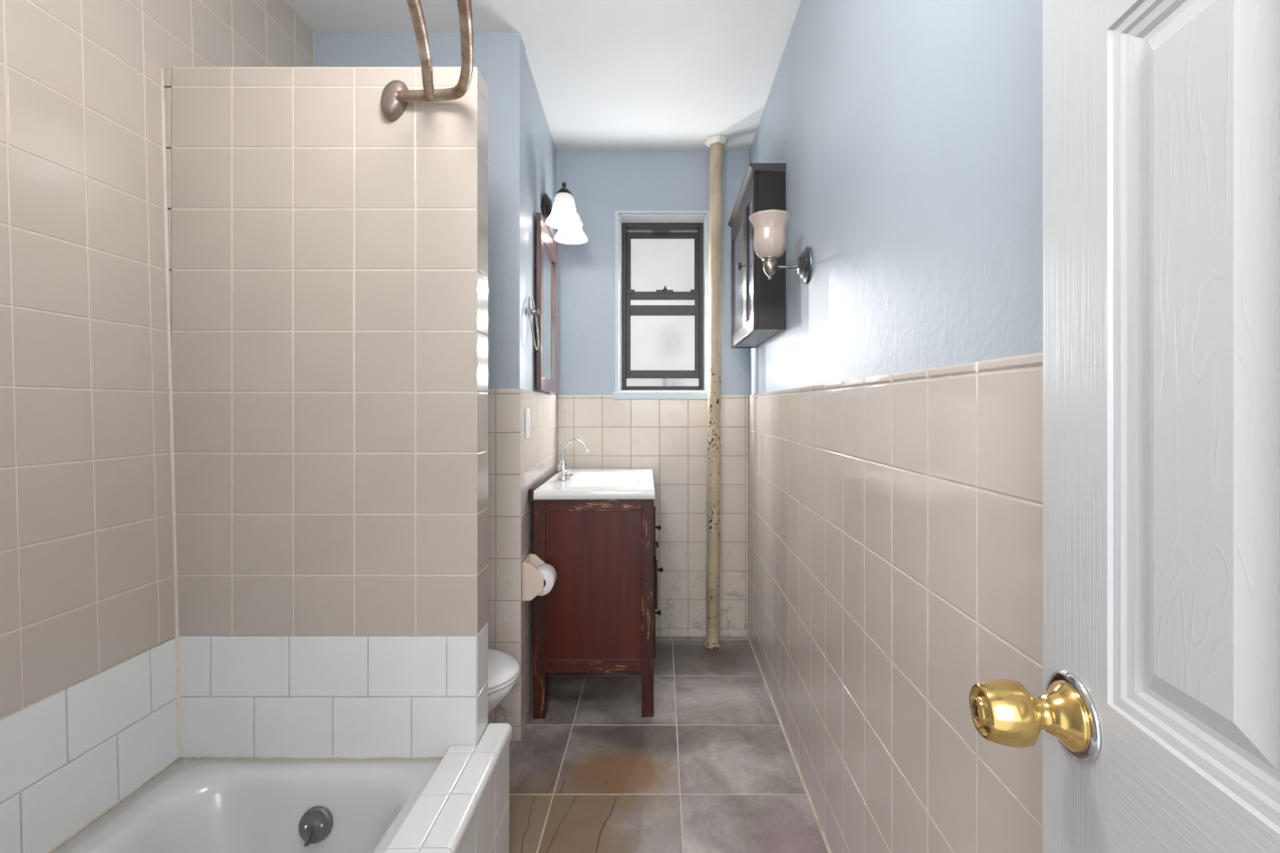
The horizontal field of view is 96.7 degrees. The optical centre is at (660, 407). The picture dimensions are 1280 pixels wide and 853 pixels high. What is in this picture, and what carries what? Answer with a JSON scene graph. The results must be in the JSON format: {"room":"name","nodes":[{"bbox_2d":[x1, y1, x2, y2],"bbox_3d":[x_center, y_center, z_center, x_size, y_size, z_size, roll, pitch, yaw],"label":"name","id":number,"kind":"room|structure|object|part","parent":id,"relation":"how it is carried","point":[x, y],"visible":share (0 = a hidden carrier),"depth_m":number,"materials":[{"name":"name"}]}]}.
{"room":"bathroom","nodes":[
{"label":"bathroom","id":0,"kind":"room"},
{"bbox_2d":[0,0,314,852],"bbox_3d":[-1.300,-0.076,0.943,0.192,2.604,2.485,0,0,0],"label":"wall","id":1,"kind":"structure","parent":0,"point":[86,557],"depth_m":1.22,"materials":[{"name":"beige tile"}]},
{"bbox_2d":[0,637,443,852],"bbox_3d":[-0.876,0.731,0.719,0.693,0.312,1.438,0,0,0],"label":"trim","id":2,"kind":"structure","parent":1,"relation":"attached to","point":[178,758],"depth_m":1.37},
{"bbox_2d":[162,67,488,756],"bbox_3d":[-0.862,0.182,1.482,0.795,2.087,0.095,0,0,0],"label":"wall partition","id":3,"kind":"structure","parent":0,"point":[328,254],"depth_m":1.44,"materials":[{"name":"beige tile"}]},
{"bbox_2d":[160,68,182,758],"bbox_3d":[-1.235,0.013,1.434,0.056,1.735,0.009,0,0,0],"label":"trim","id":4,"kind":"structure","parent":3,"relation":"attached to","point":[169,332],"depth_m":1.43,"materials":[{"name":"beige tile"}]},
{"bbox_2d":[380,0,474,121],"bbox_3d":[-0.494,-0.770,0.674,0.409,0.098,1.520,0,0,0],"label":"shower curtain rod","id":5,"kind":"object","parent":3,"relation":"attached to","point":[395,96],"visible":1,"depth_m":1.29,"materials":[{"name":"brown metal"}]},
{"bbox_3d":[-0.484,-0.769,0.667,0.188,0.026,1.478,0,0,0],"label":"rod","id":6,"kind":"part","parent":5,"relation":"part of","materials":[{"name":"metal"}]},
{"bbox_2d":[313,33,525,742],"bbox_3d":[-0.967,-0.076,2.135,0.906,2.604,0.100,0,0,0],"label":"wall","id":7,"kind":"structure","parent":0,"point":[331,49],"depth_m":2.08,"materials":[{"name":"beige tile"}]},
{"bbox_2d":[486,32,557,741],"bbox_3d":[-0.597,-0.076,2.585,0.127,2.604,1.005,0,0,-2],"label":"wall","id":8,"kind":"structure","parent":0,"point":[539,452],"depth_m":2.09,"materials":[{"name":"blue paint"}]},
{"bbox_2d":[525,408,530,438],"bbox_3d":[-0.512,0.060,2.200,0.009,0.116,0.070,0,0,-2],"label":"light switch","id":9,"kind":"object","parent":8,"relation":"attached to","point":[527,411],"visible":1,"depth_m":2.18,"materials":[{"name":"white plastic"}]},
{"bbox_2d":[528,295,539,349],"bbox_3d":[-0.498,-0.332,2.236,0.043,0.212,0.146,0,0,0],"label":"towel ring","id":10,"kind":"object","parent":8,"relation":"attached to","point":[530,311],"visible":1,"depth_m":2.23,"materials":[{"name":"silver metal"}]},
{"bbox_2d":[522,553,546,601],"bbox_3d":[-0.475,0.644,2.164,0.086,0.142,0.142,0,0,0],"label":"toilet paper holder","id":11,"kind":"object","parent":8,"relation":"attached to","point":[533,579],"visible":0.88,"depth_m":2.10,"materials":[{"name":"beige ceramic"}]},
{"bbox_3d":[-0.511,0.644,2.166,0.009,0.142,0.138,0,0,-2],"label":"plate","id":12,"kind":"part","parent":11,"relation":"part of","materials":[{"name":"beige ceramic"}]},
{"bbox_3d":[-0.474,0.643,2.225,0.073,0.140,0.016,0,0,-2],"label":"arm","id":13,"kind":"part","parent":11,"relation":"part of","materials":[{"name":"beige ceramic"}]},
{"bbox_2d":[535,564,556,596],"bbox_3d":[-0.450,0.654,2.164,0.099,0.095,0.099,0,0,0],"label":"toilet paper roll","id":14,"kind":"object","parent":11,"relation":"in","point":[549,573],"visible":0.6,"depth_m":2.12,"materials":[{"name":"white paper"}]},
{"bbox_2d":[536,212,557,393],"bbox_3d":[-0.523,-0.446,2.631,0.022,0.748,0.482,0,0,-2],"label":"wall mirror","id":15,"kind":"object","parent":8,"relation":"attached to","point":[546,246],"visible":1,"depth_m":2.58,"materials":[{"name":"brown wood"}]},
{"bbox_2d":[543,246,553,381],"bbox_3d":[-0.527,-0.446,2.631,0.006,0.688,0.422,0,0,-2],"label":"mirror glass","id":16,"kind":"object","parent":15,"relation":"attached to","point":[548,251],"depth_m":2.66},
{"bbox_2d":[542,182,587,244],"bbox_3d":[-0.442,-0.898,2.615,0.196,0.186,0.393,0,0,0],"label":"vanity light","id":17,"kind":"object","parent":8,"relation":"attached to","point":[562,215],"visible":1,"depth_m":2.56,"materials":[{"name":"white glass"}]},
{"bbox_3d":[-0.523,-0.919,2.660,0.026,0.144,0.210,0,0,-2],"label":"plate","id":18,"kind":"part","parent":17,"relation":"part of","materials":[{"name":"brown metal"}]},
{"bbox_3d":[-0.425,-0.872,2.500,0.163,0.134,0.163,0,0,0],"label":"lamp shade","id":19,"kind":"part","parent":17,"relation":"part of","materials":[{"name":"white glass"}]},
{"bbox_3d":[-0.432,-0.872,2.730,0.163,0.134,0.163,0,0,0],"label":"lamp shade","id":20,"kind":"part","parent":17,"relation":"part of","materials":[{"name":"white glass"}]},
{"bbox_2d":[284,0,801,150],"bbox_3d":[-0.425,-1.418,1.500,2.050,0.080,3.600,0,0,0],"label":"ceiling","id":21,"kind":"structure","parent":0,"point":[609,75],"depth_m":2.21,"materials":[{"name":"white paint"}]},
{"bbox_2d":[556,150,749,637],"bbox_3d":[-0.050,-0.076,3.183,1.300,2.604,0.287,0,0,0],"label":"wall","id":22,"kind":"structure","parent":0,"point":[667,437],"depth_m":3.04,"materials":[{"name":"beige tile"}]},
{"bbox_2d":[612,210,709,399],"bbox_3d":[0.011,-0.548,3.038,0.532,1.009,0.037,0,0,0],"label":"trim","id":23,"kind":"structure","parent":22,"relation":"attached to","point":[616,394],"depth_m":3.04,"materials":[{"name":"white paint"}]},
{"bbox_2d":[621,222,703,390],"bbox_3d":[0.010,-0.566,3.237,0.458,0.953,0.126,0,0,0],"label":"window","id":24,"kind":"structure","parent":22,"relation":"in","point":[663,263],"depth_m":3.22,"materials":[{"name":"white glass"}]},
{"bbox_3d":[0.010,-0.800,3.250,0.374,0.341,0.001,0,0,0],"label":"pane","id":25,"kind":"part","parent":24,"relation":"part of","materials":[{"name":"white glass"}]},
{"bbox_3d":[0.010,-0.415,3.213,0.414,0.499,0.034,0,0,0],"label":"sash","id":26,"kind":"part","parent":24,"relation":"part of","materials":[{"name":"white glass"}]},
{"bbox_3d":[0.010,-0.797,3.248,0.414,0.400,0.027,0,0,0],"label":"sash","id":27,"kind":"part","parent":24,"relation":"part of","materials":[{"name":"white glass"}]},
{"bbox_3d":[0.010,-0.408,3.218,0.374,0.443,0.001,0,0,0],"label":"pane","id":28,"kind":"part","parent":24,"relation":"part of","materials":[{"name":"white glass"}]},
{"bbox_3d":[0.010,-0.141,3.243,0.414,0.101,0.006,0,0,0],"label":"pane","id":29,"kind":"part","parent":24,"relation":"part of","materials":[{"name":"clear glass"}]},
{"bbox_2d":[509,637,829,852],"bbox_3d":[-0.425,1.266,1.500,2.050,0.081,3.600,0,0,0],"label":"floor","id":30,"kind":"structure","parent":0,"point":[714,769],"depth_m":1.94,"materials":[{"name":"tile"}]},
{"bbox_2d":[52,758,442,852],"bbox_3d":[-0.871,1.034,0.671,0.679,0.305,1.523,0,0,0],"label":"bathtub","id":31,"kind":"object","parent":30,"relation":"on","point":[194,805],"visible":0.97,"depth_m":1.34,"materials":[{"name":"white ceramic"}]},
{"bbox_3d":[-0.818,0.996,1.322,0.021,0.041,0.011,0,0,-25],"label":"trip lever","id":32,"kind":"part","parent":31,"relation":"part of","materials":[{"name":"grey metal"}]},
{"bbox_3d":[-0.812,0.982,1.338,0.077,0.075,0.028,0,0,0],"label":"overflow plate","id":33,"kind":"part","parent":31,"relation":"part of","materials":[{"name":"grey metal"}]},
{"bbox_2d":[384,723,511,852],"bbox_3d":[-0.464,1.037,0.716,0.129,0.377,1.632,0,0,0],"label":"curb","id":34,"kind":"object","parent":30,"relation":"on","point":[464,807],"visible":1,"depth_m":1.28,"materials":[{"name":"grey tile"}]},
{"bbox_2d":[487,648,520,715],"bbox_3d":[-0.825,0.847,1.800,0.754,0.757,0.466,0,0,0],"label":"toilet","id":35,"kind":"object","parent":30,"relation":"on","point":[503,669],"visible":0.16,"depth_m":1.76,"materials":[{"name":"white ceramic"}]},
{"bbox_3d":[-0.714,1.042,1.800,0.512,0.367,0.348,0,0,0],"label":"bowl","id":36,"kind":"part","parent":35,"relation":"part of","materials":[{"name":"white ceramic"}]},
{"bbox_3d":[-0.679,0.849,1.800,0.458,0.013,0.364,0,0,0],"label":"seat","id":37,"kind":"part","parent":35,"relation":"part of","materials":[{"name":"white plastic"}]},
{"bbox_3d":[-0.679,0.827,1.800,0.462,0.026,0.368,0,0,0],"label":"lid","id":38,"kind":"part","parent":35,"relation":"part of","materials":[{"name":"white plastic"}]},
{"bbox_2d":[532,499,662,718],"bbox_3d":[-0.254,0.792,2.611,0.518,0.865,0.735,0,0,-2],"label":"bathroom vanity","id":39,"kind":"object","parent":30,"relation":"on","point":[597,615],"visible":0.83,"depth_m":2.25,"materials":[{"name":"brown wood"}]},
{"bbox_3d":[-0.479,0.792,2.261,0.048,0.865,0.048,0,0,-2],"label":"leg","id":40,"kind":"part","parent":39,"relation":"part of","materials":[{"name":"brown wood"}]},
{"bbox_2d":[529,469,655,502],"bbox_3d":[-0.280,0.378,2.609,0.491,0.121,0.775,0,0,-2],"label":"sink","id":41,"kind":"object","parent":39,"relation":"in","point":[585,484],"visible":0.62,"depth_m":2.35,"materials":[{"name":"white ceramic"}]},
{"bbox_2d":[557,438,589,480],"bbox_3d":[-0.388,0.231,2.523,0.143,0.184,0.054,0,0,10],"label":"sink faucet","id":42,"kind":"object","parent":41,"relation":"on","point":[563,468],"visible":1,"depth_m":2.52,"materials":[{"name":"silver metal"}]},
{"bbox_2d":[557,459,569,480],"bbox_3d":[-0.432,0.278,2.530,0.054,0.090,0.054,0,0,0],"label":"handle","id":43,"kind":"object","parent":42,"relation":"on","point":[563,468],"depth_m":2.51,"materials":[{"name":"silver metal"}]},
{"bbox_3d":[-0.377,0.188,2.530,0.124,0.099,0.017,0,0,0],"label":"spout","id":44,"kind":"part","parent":42,"relation":"part of","materials":[{"name":"silver metal"}]},
{"bbox_3d":[-0.266,0.384,2.261,0.383,0.048,0.024,0,0,-2],"label":"rail","id":45,"kind":"part","parent":39,"relation":"part of","materials":[{"name":"brown wood"}]},
{"bbox_3d":[-0.266,1.023,2.261,0.383,0.054,0.024,0,0,-2],"label":"rail","id":46,"kind":"part","parent":39,"relation":"part of","materials":[{"name":"brown wood"}]},
{"bbox_3d":[-0.266,0.703,2.263,0.383,0.597,0.012,0,0,-2],"label":"panel","id":47,"kind":"part","parent":39,"relation":"part of","materials":[{"name":"brown wood"}]},
{"bbox_3d":[-0.053,0.792,2.273,0.048,0.865,0.048,0,0,-2],"label":"leg","id":48,"kind":"part","parent":39,"relation":"part of","materials":[{"name":"brown wood"}]},
{"bbox_3d":[-0.057,0.924,2.422,0.064,0.185,0.246,0,0,-2],"label":"drawer","id":49,"kind":"part","parent":39,"relation":"part of","materials":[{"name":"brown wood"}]},
{"bbox_3d":[-0.057,0.499,2.422,0.064,0.202,0.246,0,0,-2],"label":"drawer","id":50,"kind":"part","parent":39,"relation":"part of","materials":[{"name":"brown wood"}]},
{"bbox_3d":[-0.048,0.716,2.422,0.064,0.204,0.246,0,0,-2],"label":"drawer","id":51,"kind":"part","parent":39,"relation":"part of","materials":[{"name":"brown wood"}]},
{"bbox_2d":[703,134,728,649],"bbox_3d":[0.285,-0.075,2.930,0.131,2.604,0.124,0,0,0],"label":"riser pipe","id":52,"kind":"object","parent":30,"relation":"on","point":[716,143],"visible":1,"depth_m":2.90,"materials":[{"name":"metal"}]},
{"bbox_2d":[748,0,1042,852],"bbox_3d":[0.527,-0.076,1.500,0.122,2.604,3.600,0,0,0],"label":"wall","id":53,"kind":"structure","parent":0,"point":[895,417],"depth_m":1.11,"materials":[{"name":"beige tile"}]},
{"bbox_2d":[728,163,786,348],"bbox_3d":[0.401,-0.611,2.506,0.146,0.629,0.708,0,0,0],"label":"upper cabinet","id":54,"kind":"object","parent":53,"relation":"attached to","point":[758,301],"visible":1,"depth_m":2.16,"materials":[{"name":"brown wood"}]},
{"bbox_3d":[0.362,-0.595,2.618,0.004,0.513,0.386,0,0,0],"label":"door panel","id":55,"kind":"part","parent":54,"relation":"part of","materials":[{"name":"clear glass"}]},
{"bbox_3d":[0.360,-0.595,2.618,0.018,0.597,0.462,0,0,0],"label":"door","id":56,"kind":"part","parent":54,"relation":"part of","materials":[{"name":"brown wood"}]},
{"bbox_3d":[0.362,-0.595,2.272,0.004,0.513,0.146,0,0,0],"label":"door panel","id":57,"kind":"part","parent":54,"relation":"part of","materials":[{"name":"clear glass"}]},
{"bbox_3d":[0.360,-0.595,2.272,0.018,0.597,0.222,0,0,0],"label":"door","id":58,"kind":"part","parent":54,"relation":"part of","materials":[{"name":"brown wood"}]},
{"bbox_3d":[0.406,-0.910,2.506,0.137,0.030,0.708,0,0,0],"label":"crown moulding","id":59,"kind":"part","parent":54,"relation":"part of","materials":[{"name":"brown wood"}]},
{"bbox_3d":[0.418,-0.307,2.505,0.096,0.012,0.658,0,0,0],"label":"panel","id":60,"kind":"part","parent":54,"relation":"part of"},
{"bbox_2d":[748,209,812,283],"bbox_3d":[0.378,-0.508,1.835,0.191,0.215,0.138,0,0,0],"label":"wall sconce","id":61,"kind":"object","parent":53,"relation":"attached to","point":[770,240],"visible":1,"depth_m":1.80,"materials":[{"name":"white glass"}]},
{"bbox_3d":[0.352,-0.548,1.835,0.138,0.135,0.138,0,0,0],"label":"lamp shade","id":62,"kind":"part","parent":61,"relation":"part of","materials":[{"name":"beige glass"}]},
{"bbox_3d":[0.406,-0.454,1.835,0.085,0.014,0.011,0,0,0],"label":"arm","id":63,"kind":"part","parent":61,"relation":"part of","materials":[{"name":"grey metal"}]},
{"bbox_3d":[0.457,-0.459,1.835,0.033,0.116,0.116,0,0,0],"label":"plate","id":64,"kind":"part","parent":61,"relation":"part of","materials":[{"name":"grey metal"}]},
{"bbox_2d":[748,636,831,852],"bbox_3d":[0.467,1.224,1.470,0.006,0.004,3.140,0,0,0],"label":"trim","id":65,"kind":"structure","parent":53,"relation":"attached to","point":[824,836],"depth_m":1.96,"materials":[{"name":"beige tile"}]},
{"bbox_3d":[-0.425,-0.076,-0.160,2.050,2.604,0.120,0,0,0],"label":"wall","id":66,"kind":"structure","parent":0,"visible":0},
{"bbox_2d":[969,0,1279,852],"bbox_3d":[0.374,0.208,0.257,0.130,2.024,0.690,0,0,0],"label":"door","id":67,"kind":"structure","parent":66,"relation":"in","point":[1157,712],"depth_m":0.45,"materials":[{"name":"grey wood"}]},
{"bbox_3d":[0.352,0.298,0.554,0.085,0.062,0.062,0,0,6],"label":"knob","id":68,"kind":"part","parent":67,"relation":"part of","materials":[{"name":"gold metal"}]}
]}

